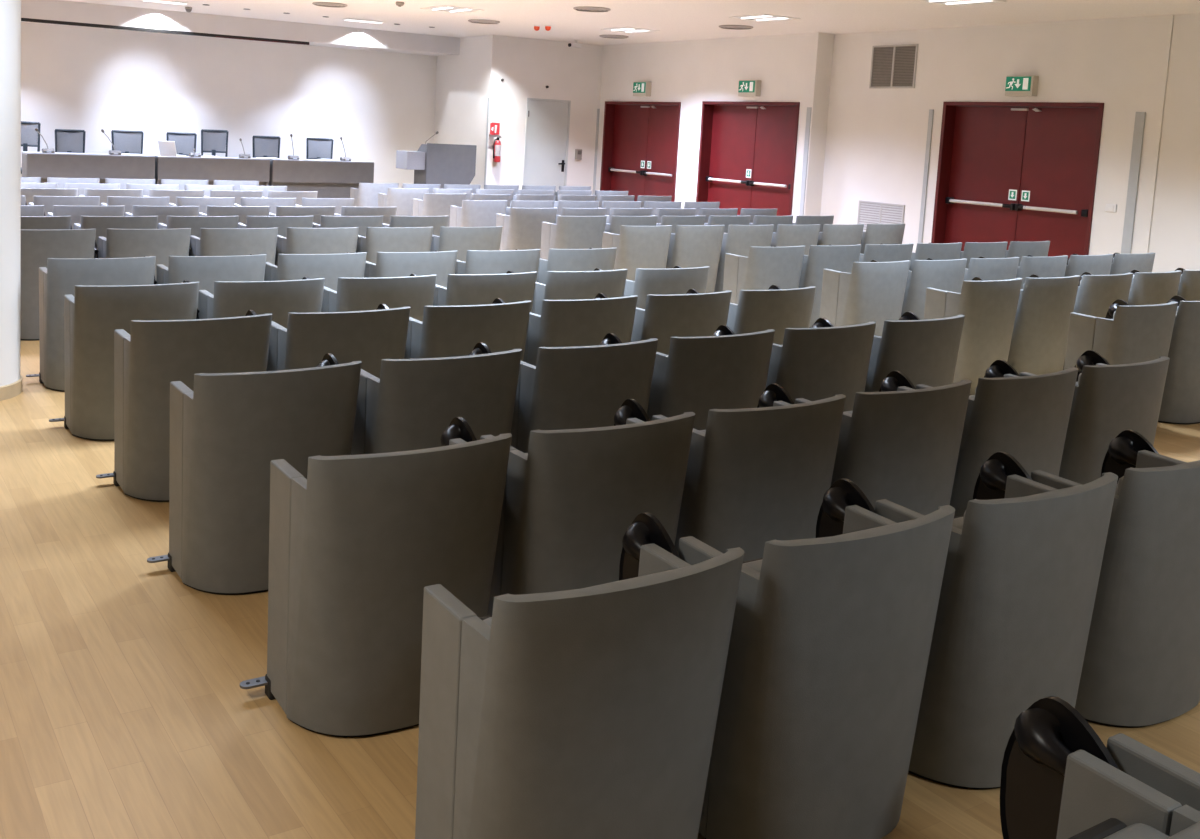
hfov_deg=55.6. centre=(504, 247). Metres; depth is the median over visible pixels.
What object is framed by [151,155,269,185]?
conference table
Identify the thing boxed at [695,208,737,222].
armchair
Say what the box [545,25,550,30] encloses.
lamp
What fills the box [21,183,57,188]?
armchair
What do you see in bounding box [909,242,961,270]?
armchair
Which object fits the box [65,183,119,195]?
armchair
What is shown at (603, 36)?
ceiling vent
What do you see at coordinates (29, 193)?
armchair
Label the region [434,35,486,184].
wall
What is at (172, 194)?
armchair
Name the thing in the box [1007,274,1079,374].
armchair
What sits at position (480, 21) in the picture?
ceiling vent
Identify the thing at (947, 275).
armchair
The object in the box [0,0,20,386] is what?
column
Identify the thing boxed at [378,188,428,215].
armchair
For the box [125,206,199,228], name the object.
armchair
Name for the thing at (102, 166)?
conference table
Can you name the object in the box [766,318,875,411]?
armchair
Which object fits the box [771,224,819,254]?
armchair
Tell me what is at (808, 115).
strip
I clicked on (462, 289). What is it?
armchair
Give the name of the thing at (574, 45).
security camera
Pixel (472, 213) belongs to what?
armchair
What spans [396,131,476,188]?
lectern
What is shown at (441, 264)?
armchair
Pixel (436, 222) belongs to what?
armchair
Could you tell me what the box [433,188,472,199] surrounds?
armchair
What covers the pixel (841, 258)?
armchair
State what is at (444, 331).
armchair
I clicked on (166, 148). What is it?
laptop
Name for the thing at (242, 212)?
armchair
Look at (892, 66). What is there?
air vent
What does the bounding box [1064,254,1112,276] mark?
armchair
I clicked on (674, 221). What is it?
armchair
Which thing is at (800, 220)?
armchair
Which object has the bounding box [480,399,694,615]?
armchair
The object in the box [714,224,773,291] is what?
armchair
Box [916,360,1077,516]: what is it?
armchair
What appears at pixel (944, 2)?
recessed light
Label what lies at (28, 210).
armchair
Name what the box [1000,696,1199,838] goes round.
armchair
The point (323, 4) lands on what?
ceiling vent
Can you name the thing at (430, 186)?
armchair
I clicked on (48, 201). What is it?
armchair
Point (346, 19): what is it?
recessed light
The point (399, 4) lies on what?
smoke detector
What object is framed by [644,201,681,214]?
armchair
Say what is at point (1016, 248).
armchair
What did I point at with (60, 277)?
armchair
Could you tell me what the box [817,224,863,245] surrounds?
armchair
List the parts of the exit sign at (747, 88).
sign panel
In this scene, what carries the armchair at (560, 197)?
on the floor
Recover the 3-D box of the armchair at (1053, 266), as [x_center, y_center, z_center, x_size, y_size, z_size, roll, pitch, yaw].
[4.514,0.441,9.842,0.673,0.792,0.511,-1,7,-31]
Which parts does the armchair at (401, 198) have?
armrest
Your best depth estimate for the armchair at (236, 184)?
14.91 m
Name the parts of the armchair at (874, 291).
armrest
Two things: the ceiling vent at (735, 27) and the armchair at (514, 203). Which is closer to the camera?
the armchair at (514, 203)
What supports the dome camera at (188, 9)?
attached to the ceiling
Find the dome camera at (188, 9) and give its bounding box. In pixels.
[185,7,191,11]
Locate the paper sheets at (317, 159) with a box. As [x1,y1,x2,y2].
[317,159,339,160]
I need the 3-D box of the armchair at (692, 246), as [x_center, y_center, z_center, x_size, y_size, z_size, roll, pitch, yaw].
[1.856,0.146,11.410,0.673,0.792,0.511,-1,7,-32]
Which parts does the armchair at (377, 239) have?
armrest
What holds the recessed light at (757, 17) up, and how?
in the ceiling
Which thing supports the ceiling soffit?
attached to the ceiling
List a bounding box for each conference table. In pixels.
[22,151,154,183]
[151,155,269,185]
[269,158,373,197]
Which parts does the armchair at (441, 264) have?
armrest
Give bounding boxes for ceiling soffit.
[21,0,459,55]
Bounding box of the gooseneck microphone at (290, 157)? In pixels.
[288,134,298,159]
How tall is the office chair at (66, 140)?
1.075 m
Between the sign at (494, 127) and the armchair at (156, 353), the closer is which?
the armchair at (156, 353)
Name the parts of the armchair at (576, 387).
armrest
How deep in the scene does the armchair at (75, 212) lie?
10.03 m
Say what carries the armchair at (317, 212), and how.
on the floor
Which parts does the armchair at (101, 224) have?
armrest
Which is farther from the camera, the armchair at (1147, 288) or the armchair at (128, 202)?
the armchair at (128, 202)
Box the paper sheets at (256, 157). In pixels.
[256,157,278,158]
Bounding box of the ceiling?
[63,0,1199,44]
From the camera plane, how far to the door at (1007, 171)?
13.25 m
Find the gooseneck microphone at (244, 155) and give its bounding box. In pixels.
[239,138,250,157]
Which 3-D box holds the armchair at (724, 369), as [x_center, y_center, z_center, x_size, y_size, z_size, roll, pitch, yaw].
[0.897,0.756,5.295,0.673,0.792,0.511,-1,7,-32]
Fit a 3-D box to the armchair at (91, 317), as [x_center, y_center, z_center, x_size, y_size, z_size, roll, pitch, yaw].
[-1.928,0.557,5.894,0.725,0.792,0.464,-3,8,-41]
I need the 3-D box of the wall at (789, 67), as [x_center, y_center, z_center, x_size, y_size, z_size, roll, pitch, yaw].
[2.928,-1.657,17.717,0.300,3.130,5.240,-1,7,-31]
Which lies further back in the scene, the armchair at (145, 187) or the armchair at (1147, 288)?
the armchair at (145, 187)
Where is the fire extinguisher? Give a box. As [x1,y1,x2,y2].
[493,136,500,161]
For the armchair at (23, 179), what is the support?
on the floor
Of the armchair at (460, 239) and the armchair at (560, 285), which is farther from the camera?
the armchair at (460, 239)
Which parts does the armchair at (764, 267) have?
armrest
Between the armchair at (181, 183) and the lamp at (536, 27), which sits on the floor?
the armchair at (181, 183)
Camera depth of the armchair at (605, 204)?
14.36 m
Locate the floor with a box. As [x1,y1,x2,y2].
[0,340,1199,838]
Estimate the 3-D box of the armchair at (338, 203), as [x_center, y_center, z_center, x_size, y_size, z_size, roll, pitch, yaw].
[-2.029,-0.177,12.691,0.673,0.792,0.511,-1,7,-32]
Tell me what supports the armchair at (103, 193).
on the floor
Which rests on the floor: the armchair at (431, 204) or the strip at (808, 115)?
the armchair at (431, 204)
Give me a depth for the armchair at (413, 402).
4.27 m
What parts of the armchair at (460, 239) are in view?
armrest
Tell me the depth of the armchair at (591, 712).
2.23 m
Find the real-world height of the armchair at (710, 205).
0.792 m
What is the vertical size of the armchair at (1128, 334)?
0.792 m
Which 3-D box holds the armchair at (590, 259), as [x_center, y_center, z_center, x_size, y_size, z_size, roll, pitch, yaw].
[0.503,0.374,8.677,0.673,0.792,0.511,-1,7,-31]
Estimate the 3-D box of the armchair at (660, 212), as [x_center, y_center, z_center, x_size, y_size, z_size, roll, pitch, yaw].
[1.975,-0.104,13.792,0.673,0.792,0.511,-1,7,-32]
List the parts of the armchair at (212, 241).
armrest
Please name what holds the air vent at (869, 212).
in the wall at (876, 138)
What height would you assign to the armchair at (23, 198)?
0.792 m
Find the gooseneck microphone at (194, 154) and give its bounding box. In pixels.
[189,148,200,156]
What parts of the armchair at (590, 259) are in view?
armrest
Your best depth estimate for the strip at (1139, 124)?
11.93 m
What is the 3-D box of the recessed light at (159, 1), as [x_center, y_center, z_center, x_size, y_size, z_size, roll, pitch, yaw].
[-4.572,-3.314,15.235,0.600,0.020,0.200,-1,7,-31]
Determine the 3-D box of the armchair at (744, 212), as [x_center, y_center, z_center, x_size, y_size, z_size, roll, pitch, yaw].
[3.132,-0.126,14.510,0.673,0.792,0.511,-1,7,-32]
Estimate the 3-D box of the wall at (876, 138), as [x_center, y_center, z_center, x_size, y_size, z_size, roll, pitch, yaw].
[9.288,-0.303,7.925,0.318,3.130,18.260,-1,7,-31]
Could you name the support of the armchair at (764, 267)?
on the floor
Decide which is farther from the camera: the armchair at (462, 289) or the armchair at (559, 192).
the armchair at (559, 192)
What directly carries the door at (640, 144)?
in the wall at (789, 67)
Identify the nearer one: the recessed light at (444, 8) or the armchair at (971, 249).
the armchair at (971, 249)
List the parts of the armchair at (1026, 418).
armrest, armrest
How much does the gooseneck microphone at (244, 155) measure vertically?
0.298 m
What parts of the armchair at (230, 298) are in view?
armrest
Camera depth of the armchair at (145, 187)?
13.34 m
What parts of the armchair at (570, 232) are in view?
armrest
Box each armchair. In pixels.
[20,229,98,340]
[21,177,40,182]
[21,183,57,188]
[21,188,77,204]
[21,196,26,205]
[21,205,44,215]
[21,216,71,229]
[26,256,156,391]
[29,196,99,215]
[47,177,99,188]
[47,205,124,228]
[49,280,198,440]
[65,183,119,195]
[74,216,157,248]
[79,189,142,205]
[96,310,271,501]
[98,228,190,279]
[101,196,169,215]
[105,178,155,188]
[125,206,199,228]
[126,184,178,196]
[143,189,203,204]
[147,353,361,594]
[156,254,266,307]
[158,216,238,237]
[161,179,208,189]
[169,197,234,213]
[184,185,233,196]
[190,228,277,264]
[198,277,324,328]
[199,206,269,224]
[204,190,262,204]
[214,180,258,190]
[234,197,295,213]
[238,216,313,236]
[240,185,286,197]
[240,417,511,736]
[262,191,317,205]
[264,252,366,290]
[267,304,410,378]
[269,206,334,224]
[275,227,358,265]
[295,198,353,214]
[312,216,382,236]
[321,274,436,321]
[334,206,396,224]
[350,183,398,206]
[351,342,521,454]
[356,227,432,263]
[364,251,457,287]
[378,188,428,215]
[382,216,448,235]
[402,183,440,193]
[404,298,530,360]
[413,193,466,226]
[415,512,743,838]
[430,226,502,261]
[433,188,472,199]
[433,271,536,311]
[444,184,480,193]
[450,200,506,226]
[455,249,540,280]
[470,194,511,206]
[476,189,513,199]
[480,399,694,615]
[484,185,518,194]
[496,208,556,250]
[506,200,553,215]
[510,194,554,206]
[511,333,657,452]
[513,189,553,199]
[522,185,555,194]
[523,293,637,365]
[531,268,627,314]
[536,248,616,283]
[540,216,606,259]
[553,201,598,214]
[554,190,591,200]
[554,195,595,207]
[555,186,590,195]
[555,208,605,223]
[595,190,627,200]
[598,195,634,207]
[598,201,640,214]
[602,225,671,280]
[605,208,652,223]
[605,216,657,234]
[624,266,709,308]
[631,289,731,354]
[637,196,671,207]
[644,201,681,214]
[647,325,774,429]
[652,208,695,223]
[652,384,845,561]
[656,216,704,233]
[666,225,724,292]
[678,479,954,838]
[681,202,719,214]
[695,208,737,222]
[704,216,750,232]
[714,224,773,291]
[723,246,804,303]
[726,285,815,344]
[737,208,776,222]
[749,215,792,232]
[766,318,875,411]
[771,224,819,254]
[792,215,833,231]
[795,371,971,514]
[799,244,860,327]
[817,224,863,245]
[820,260,909,335]
[859,243,913,267]
[860,224,904,253]
[864,312,964,391]
[875,452,1117,788]
[901,258,966,319]
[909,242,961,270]
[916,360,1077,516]
[924,277,1021,395]
[960,241,1007,268]
[963,257,1019,280]
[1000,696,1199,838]
[1005,241,1049,266]
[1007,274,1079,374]
[1016,255,1067,289]
[1020,350,1169,484]
[1031,430,1199,727]
[1063,272,1132,369]
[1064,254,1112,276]
[1064,299,1177,369]
[1107,733,1199,810]
[1110,252,1154,274]
[1128,270,1181,305]
[1158,295,1199,423]
[1175,268,1199,300]
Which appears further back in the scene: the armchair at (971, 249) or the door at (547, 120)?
the door at (547, 120)
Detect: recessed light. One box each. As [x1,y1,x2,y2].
[141,0,188,4]
[342,18,384,23]
[420,5,483,12]
[601,27,658,32]
[729,14,800,21]
[916,0,1005,5]
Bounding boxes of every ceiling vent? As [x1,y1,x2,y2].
[312,2,347,7]
[468,19,499,23]
[573,6,610,11]
[599,35,628,38]
[719,25,752,29]
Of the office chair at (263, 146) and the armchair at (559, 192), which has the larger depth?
the office chair at (263, 146)
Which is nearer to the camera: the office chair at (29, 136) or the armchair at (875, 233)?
the armchair at (875, 233)
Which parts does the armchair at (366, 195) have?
armrest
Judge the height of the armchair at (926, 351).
0.792 m
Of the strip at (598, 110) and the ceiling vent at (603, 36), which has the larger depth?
the strip at (598, 110)
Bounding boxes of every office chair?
[21,121,40,173]
[55,129,85,152]
[111,130,143,153]
[166,132,196,155]
[201,129,228,156]
[252,136,280,157]
[306,138,333,158]
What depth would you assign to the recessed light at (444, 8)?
14.46 m
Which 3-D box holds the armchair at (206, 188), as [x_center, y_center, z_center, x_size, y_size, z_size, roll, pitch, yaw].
[-3.678,-0.395,13.990,0.673,0.792,0.511,-1,7,-32]
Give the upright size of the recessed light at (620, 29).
0.024 m
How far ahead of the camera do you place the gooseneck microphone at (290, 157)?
17.39 m
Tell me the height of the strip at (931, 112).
2.130 m
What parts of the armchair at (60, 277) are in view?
armrest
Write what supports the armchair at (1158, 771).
on the floor
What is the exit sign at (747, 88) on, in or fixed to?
attached to the wall at (789, 67)
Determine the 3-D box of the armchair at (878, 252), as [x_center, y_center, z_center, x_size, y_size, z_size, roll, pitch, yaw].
[3.345,0.336,10.297,0.673,0.792,0.511,-1,7,-31]
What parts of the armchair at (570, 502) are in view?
armrest, armrest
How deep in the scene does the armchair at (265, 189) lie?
14.07 m
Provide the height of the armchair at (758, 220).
0.792 m
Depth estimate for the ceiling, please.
14.22 m
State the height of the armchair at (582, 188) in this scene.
0.792 m
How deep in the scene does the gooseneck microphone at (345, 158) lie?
17.84 m
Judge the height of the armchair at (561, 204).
0.792 m
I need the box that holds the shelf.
[396,150,424,169]
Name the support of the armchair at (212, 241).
on the floor
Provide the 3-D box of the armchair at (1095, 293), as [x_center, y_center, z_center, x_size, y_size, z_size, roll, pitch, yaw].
[4.400,0.565,8.631,0.673,0.792,0.511,-1,7,-32]
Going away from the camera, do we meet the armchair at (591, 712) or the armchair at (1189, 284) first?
the armchair at (591, 712)
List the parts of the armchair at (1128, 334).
armrest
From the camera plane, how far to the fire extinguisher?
18.43 m
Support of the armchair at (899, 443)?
on the floor
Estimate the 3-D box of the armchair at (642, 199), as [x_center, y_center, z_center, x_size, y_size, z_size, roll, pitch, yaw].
[2.050,-0.369,16.298,0.673,0.792,0.511,-1,7,-32]
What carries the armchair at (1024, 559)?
on the floor
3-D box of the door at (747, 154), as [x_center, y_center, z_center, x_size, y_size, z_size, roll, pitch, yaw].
[3.588,-1.032,16.577,0.260,2.193,1.989,-1,7,-31]
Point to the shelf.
(408, 160)
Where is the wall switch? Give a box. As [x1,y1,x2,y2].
[1105,203,1116,211]
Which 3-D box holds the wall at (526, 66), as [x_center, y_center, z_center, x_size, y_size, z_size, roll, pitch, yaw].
[0.624,-1.913,19.087,2.200,3.130,0.200,-1,7,-31]
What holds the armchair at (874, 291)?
on the floor
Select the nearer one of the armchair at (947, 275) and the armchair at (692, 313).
the armchair at (692, 313)
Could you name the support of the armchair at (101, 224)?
on the floor
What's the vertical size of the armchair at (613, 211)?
0.792 m
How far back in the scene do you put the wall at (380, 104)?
18.03 m
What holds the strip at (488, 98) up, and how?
attached to the wall at (526, 66)
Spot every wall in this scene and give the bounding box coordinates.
[21,22,436,187]
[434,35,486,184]
[480,35,602,193]
[595,32,833,222]
[820,13,1199,271]
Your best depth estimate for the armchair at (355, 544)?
3.05 m
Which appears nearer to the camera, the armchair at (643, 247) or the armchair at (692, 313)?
the armchair at (692, 313)
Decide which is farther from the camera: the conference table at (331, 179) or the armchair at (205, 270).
the conference table at (331, 179)
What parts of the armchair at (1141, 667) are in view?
armrest, armrest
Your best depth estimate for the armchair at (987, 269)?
9.17 m
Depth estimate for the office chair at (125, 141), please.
17.02 m
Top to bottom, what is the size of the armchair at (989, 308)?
0.792 m
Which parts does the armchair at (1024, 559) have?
armrest, seat, armrest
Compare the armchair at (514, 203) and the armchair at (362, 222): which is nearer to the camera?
the armchair at (362, 222)
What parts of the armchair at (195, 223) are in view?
armrest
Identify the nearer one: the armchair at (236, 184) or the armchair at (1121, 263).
the armchair at (1121, 263)
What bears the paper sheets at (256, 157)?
on the conference table at (331, 179)
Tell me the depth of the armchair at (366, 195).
15.86 m
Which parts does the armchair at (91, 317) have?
armrest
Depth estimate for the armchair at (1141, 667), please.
3.28 m
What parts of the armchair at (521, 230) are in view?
armrest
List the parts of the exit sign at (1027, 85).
sign panel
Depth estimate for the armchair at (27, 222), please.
8.92 m
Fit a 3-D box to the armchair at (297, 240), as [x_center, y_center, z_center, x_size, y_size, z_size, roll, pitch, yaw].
[-1.546,0.207,9.328,0.673,0.792,0.511,-1,7,-31]
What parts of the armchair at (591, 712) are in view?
armrest, seat, armrest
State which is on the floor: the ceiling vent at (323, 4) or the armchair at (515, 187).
the armchair at (515, 187)
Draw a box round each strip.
[484,98,489,184]
[592,109,599,194]
[799,107,811,215]
[918,110,933,242]
[1121,112,1145,253]
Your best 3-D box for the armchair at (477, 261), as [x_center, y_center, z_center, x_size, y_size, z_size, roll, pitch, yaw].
[-0.087,0.385,8.315,0.673,0.792,0.511,-1,7,-31]
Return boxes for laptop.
[158,140,185,156]
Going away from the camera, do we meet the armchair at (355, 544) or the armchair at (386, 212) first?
the armchair at (355, 544)
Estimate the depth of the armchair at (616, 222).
11.92 m
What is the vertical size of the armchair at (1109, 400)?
0.792 m
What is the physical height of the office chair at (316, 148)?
1.088 m
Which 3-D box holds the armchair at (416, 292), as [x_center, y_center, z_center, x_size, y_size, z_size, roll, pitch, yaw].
[-0.747,0.533,6.644,0.673,0.792,0.511,-1,7,-31]
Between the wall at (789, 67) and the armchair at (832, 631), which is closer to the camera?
the armchair at (832, 631)
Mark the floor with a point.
(125, 713)
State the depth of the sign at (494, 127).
18.45 m
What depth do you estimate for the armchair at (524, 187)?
17.31 m
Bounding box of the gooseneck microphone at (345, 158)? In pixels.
[340,137,350,160]
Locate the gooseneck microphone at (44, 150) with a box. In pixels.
[35,128,54,152]
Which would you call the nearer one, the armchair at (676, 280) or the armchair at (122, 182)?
the armchair at (676, 280)
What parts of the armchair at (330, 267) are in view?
armrest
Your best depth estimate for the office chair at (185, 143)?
17.45 m
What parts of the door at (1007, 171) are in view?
green panel, green panel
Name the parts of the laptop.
screen lid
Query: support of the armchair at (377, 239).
on the floor
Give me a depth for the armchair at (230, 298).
6.02 m
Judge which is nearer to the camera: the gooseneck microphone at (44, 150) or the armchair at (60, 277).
the armchair at (60, 277)
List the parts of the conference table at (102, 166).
panel, modesty panel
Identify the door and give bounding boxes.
[523,98,570,190]
[600,101,680,201]
[696,101,799,215]
[931,102,1103,257]
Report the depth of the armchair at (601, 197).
15.62 m
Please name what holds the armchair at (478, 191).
on the floor
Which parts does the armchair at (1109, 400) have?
armrest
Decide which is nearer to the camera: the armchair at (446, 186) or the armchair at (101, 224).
the armchair at (101, 224)
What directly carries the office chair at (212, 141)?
on the floor
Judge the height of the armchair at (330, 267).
0.792 m
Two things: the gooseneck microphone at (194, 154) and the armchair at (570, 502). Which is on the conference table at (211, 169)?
the gooseneck microphone at (194, 154)
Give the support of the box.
attached to the wall at (526, 66)
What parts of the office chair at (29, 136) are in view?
frame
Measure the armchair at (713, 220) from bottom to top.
0.792 m
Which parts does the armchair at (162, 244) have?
armrest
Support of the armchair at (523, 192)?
on the floor
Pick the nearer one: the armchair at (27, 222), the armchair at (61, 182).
the armchair at (27, 222)
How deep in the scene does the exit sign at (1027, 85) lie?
12.92 m
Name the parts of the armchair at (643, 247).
armrest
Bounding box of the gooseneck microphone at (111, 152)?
[101,129,120,154]
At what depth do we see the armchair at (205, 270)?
6.95 m
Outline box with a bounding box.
[575,149,581,159]
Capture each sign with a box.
[490,123,499,134]
[633,82,651,96]
[738,80,760,96]
[1005,75,1038,95]
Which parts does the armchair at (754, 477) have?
armrest, armrest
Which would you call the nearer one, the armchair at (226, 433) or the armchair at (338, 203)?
the armchair at (226, 433)
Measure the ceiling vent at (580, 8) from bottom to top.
0.022 m
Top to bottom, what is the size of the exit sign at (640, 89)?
0.236 m
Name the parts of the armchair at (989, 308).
armrest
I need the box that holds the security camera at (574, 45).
[568,40,581,47]
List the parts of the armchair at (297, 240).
armrest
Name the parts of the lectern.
panel, panel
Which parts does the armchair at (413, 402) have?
armrest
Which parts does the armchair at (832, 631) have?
armrest, seat, armrest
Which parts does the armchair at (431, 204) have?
armrest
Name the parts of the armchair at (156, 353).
armrest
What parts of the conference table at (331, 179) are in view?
panel, modesty panel, panel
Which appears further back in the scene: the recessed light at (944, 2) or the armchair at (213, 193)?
the armchair at (213, 193)
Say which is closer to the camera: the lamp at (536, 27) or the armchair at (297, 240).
the armchair at (297, 240)
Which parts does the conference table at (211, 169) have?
panel, modesty panel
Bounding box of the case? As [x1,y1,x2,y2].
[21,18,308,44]
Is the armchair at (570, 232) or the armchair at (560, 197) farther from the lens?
the armchair at (560, 197)
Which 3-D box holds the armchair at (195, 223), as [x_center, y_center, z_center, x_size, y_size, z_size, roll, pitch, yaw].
[-2.650,0.099,9.840,0.673,0.792,0.511,-1,7,-31]
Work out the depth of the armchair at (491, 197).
14.58 m
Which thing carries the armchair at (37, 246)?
on the floor
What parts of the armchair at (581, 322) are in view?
armrest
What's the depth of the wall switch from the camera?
12.14 m
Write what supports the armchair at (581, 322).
on the floor
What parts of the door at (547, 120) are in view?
handle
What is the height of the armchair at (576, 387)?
0.792 m
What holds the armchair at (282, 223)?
on the floor
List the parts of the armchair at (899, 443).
armrest, armrest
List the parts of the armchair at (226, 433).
armrest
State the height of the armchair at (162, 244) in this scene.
0.792 m
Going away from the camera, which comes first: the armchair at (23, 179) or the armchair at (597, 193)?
the armchair at (23, 179)
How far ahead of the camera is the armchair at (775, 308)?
6.63 m
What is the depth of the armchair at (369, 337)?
5.18 m
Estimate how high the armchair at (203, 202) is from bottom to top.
0.792 m
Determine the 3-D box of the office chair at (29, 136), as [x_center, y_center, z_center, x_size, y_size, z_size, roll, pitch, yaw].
[-6.777,-1.210,16.110,0.460,1.165,0.524,-1,7,-34]
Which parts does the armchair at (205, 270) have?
armrest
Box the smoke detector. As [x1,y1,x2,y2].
[396,2,403,6]
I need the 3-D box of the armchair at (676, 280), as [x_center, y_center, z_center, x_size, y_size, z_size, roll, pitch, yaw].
[1.035,0.502,7.721,0.673,0.792,0.511,-1,7,-31]
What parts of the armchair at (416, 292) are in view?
armrest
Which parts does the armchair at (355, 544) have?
armrest, armrest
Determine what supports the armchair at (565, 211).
on the floor
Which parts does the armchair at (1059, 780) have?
armrest, seat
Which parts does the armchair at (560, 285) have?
armrest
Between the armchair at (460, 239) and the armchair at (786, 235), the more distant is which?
the armchair at (786, 235)
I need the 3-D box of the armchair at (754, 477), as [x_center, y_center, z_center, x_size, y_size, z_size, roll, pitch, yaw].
[0.838,0.890,4.015,0.673,0.792,0.511,-1,7,-31]
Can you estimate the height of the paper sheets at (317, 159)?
0.012 m
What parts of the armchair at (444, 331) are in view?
armrest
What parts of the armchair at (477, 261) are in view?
armrest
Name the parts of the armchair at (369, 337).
armrest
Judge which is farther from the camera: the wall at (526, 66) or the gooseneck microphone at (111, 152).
the wall at (526, 66)
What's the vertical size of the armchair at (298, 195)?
0.792 m
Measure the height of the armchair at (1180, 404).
0.792 m
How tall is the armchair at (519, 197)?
0.792 m
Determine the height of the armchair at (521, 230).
0.792 m
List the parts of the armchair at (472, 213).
armrest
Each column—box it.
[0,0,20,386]
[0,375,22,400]
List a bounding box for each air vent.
[857,200,904,231]
[869,44,917,87]
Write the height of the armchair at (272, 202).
0.792 m
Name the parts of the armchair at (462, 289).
armrest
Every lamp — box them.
[534,25,539,30]
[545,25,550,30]
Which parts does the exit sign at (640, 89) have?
sign panel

